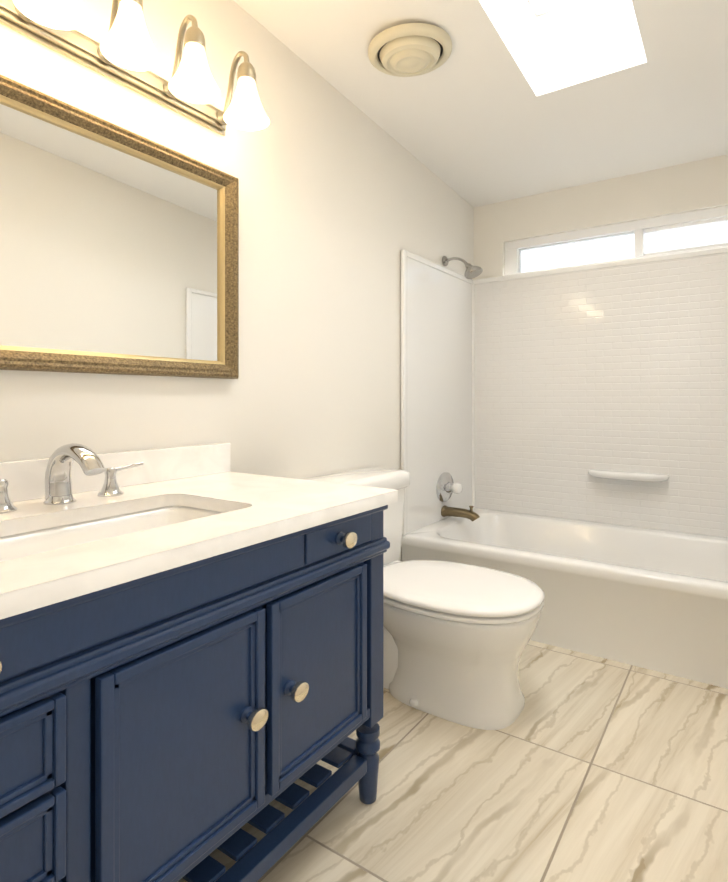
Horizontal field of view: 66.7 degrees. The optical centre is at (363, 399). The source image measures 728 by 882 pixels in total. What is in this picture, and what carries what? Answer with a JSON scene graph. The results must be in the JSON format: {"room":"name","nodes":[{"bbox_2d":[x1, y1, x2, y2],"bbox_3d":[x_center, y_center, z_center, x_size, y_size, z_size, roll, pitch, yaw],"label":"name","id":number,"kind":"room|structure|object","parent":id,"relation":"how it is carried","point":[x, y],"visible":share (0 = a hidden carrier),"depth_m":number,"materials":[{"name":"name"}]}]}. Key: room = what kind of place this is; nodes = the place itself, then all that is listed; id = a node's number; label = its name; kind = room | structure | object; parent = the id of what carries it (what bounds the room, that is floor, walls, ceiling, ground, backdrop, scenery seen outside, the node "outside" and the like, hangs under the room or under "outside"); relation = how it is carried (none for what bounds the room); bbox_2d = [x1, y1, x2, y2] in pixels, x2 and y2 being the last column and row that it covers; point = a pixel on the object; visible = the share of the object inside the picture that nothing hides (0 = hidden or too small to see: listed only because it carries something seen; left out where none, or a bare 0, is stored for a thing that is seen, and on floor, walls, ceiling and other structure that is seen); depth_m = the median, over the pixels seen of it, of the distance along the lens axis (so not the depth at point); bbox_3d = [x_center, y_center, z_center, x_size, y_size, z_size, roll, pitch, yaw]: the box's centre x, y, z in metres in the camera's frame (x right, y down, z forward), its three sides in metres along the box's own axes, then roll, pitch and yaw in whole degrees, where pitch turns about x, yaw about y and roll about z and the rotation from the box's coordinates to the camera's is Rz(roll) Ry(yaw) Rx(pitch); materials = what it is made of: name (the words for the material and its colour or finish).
{"room":"bathroom","nodes":[
{"label":"bathroom","id":0,"kind":"room"},
{"bbox_2d":[0,0,473,560],"bbox_3d":[-0.486,-0.305,2.208,0.124,2.950,4.554,0,0,34],"label":"wall","id":1,"kind":"structure","parent":0,"point":[344,200],"depth_m":2.30,"materials":[{"name":"white paint"}]},
{"bbox_2d":[0,443,229,502],"bbox_3d":[-0.871,0.212,1.506,0.024,0.105,1.308,0,0,34],"label":"backsplash","id":2,"kind":"structure","parent":1,"relation":"attached to","point":[56,474],"depth_m":1.59,"materials":[{"name":"white stone"}]},
{"bbox_2d":[0,75,238,378],"bbox_3d":[-0.837,-0.452,1.542,0.041,0.749,1.278,0,0,34],"label":"mirror","id":3,"kind":"object","parent":1,"relation":"attached to","point":[119,250],"visible":1,"depth_m":1.66,"materials":[{"name":"brown metal"}]},
{"bbox_2d":[0,0,269,135],"bbox_3d":[-0.752,-1.094,1.489,0.240,0.248,1.260,0,0,34],"label":"sconce","id":4,"kind":"object","parent":1,"relation":"attached to","point":[124,53],"visible":1,"depth_m":1.67,"materials":[{"name":"white glass"}]},
{"bbox_2d":[178,640,727,881],"bbox_3d":[0.345,1.200,1.639,2.141,0.060,4.554,0,0,34],"label":"floor","id":5,"kind":"structure","parent":0,"point":[583,767],"depth_m":1.64,"materials":[{"name":"tile"}]},
{"bbox_2d":[0,495,397,881],"bbox_3d":[-0.569,0.735,1.292,0.755,0.870,1.291,0,0,34],"label":"bathroom vanity","id":6,"kind":"object","parent":5,"relation":"on","point":[191,658],"depth_m":1.06,"materials":[{"name":"blue paint"}]},
{"bbox_2d":[0,471,397,606],"bbox_3d":[-0.575,0.282,1.303,0.743,0.035,1.308,0,0,34],"label":"countertop","id":7,"kind":"structure","parent":6,"relation":"on","point":[51,544],"depth_m":1.32,"materials":[{"name":"white stone"}]},
{"bbox_2d":[303,467,544,729],"bbox_3d":[0.238,0.753,2.282,0.976,0.834,0.624,0,0,34],"label":"toilet","id":8,"kind":"object","parent":5,"relation":"on","point":[457,636],"visible":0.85,"depth_m":2.04,"materials":[{"name":"white ceramic"}]},
{"bbox_2d":[401,247,727,688],"bbox_3d":[1.268,0.122,2.985,1.886,2.094,1.030,0,0,34],"label":"bathtub","id":9,"kind":"object","parent":5,"relation":"on","point":[564,439],"visible":0.98,"depth_m":3.29,"materials":[{"name":"white tile"}]},
{"bbox_2d":[233,0,727,206],"bbox_3d":[0.345,-1.614,1.636,2.141,0.502,4.554,0,0,34],"label":"ceiling","id":10,"kind":"structure","parent":0,"point":[509,100],"depth_m":2.56,"materials":[{"name":"white paint"}]},
{"bbox_2d":[368,23,451,76],"bbox_3d":[0.192,-1.443,2.321,0.351,0.076,0.352,0,0,34],"label":"fan","id":11,"kind":"object","parent":10,"relation":"attached to","point":[409,49],"visible":1,"depth_m":2.25,"materials":[{"name":"white plastic"}]},
{"bbox_2d":[474,154,727,279],"bbox_3d":[1.598,-0.306,3.464,1.893,2.950,0.124,0,0,34],"label":"wall","id":12,"kind":"structure","parent":0,"point":[687,187],"depth_m":3.47,"materials":[{"name":"white paint"}]},
{"bbox_2d":[505,206,727,275],"bbox_3d":[1.663,-0.970,3.399,1.669,0.274,0.088,0,0,34],"label":"window","id":13,"kind":"structure","parent":12,"relation":"in","point":[704,229],"depth_m":3.46,"materials":[{"name":"white glass"}]}
]}

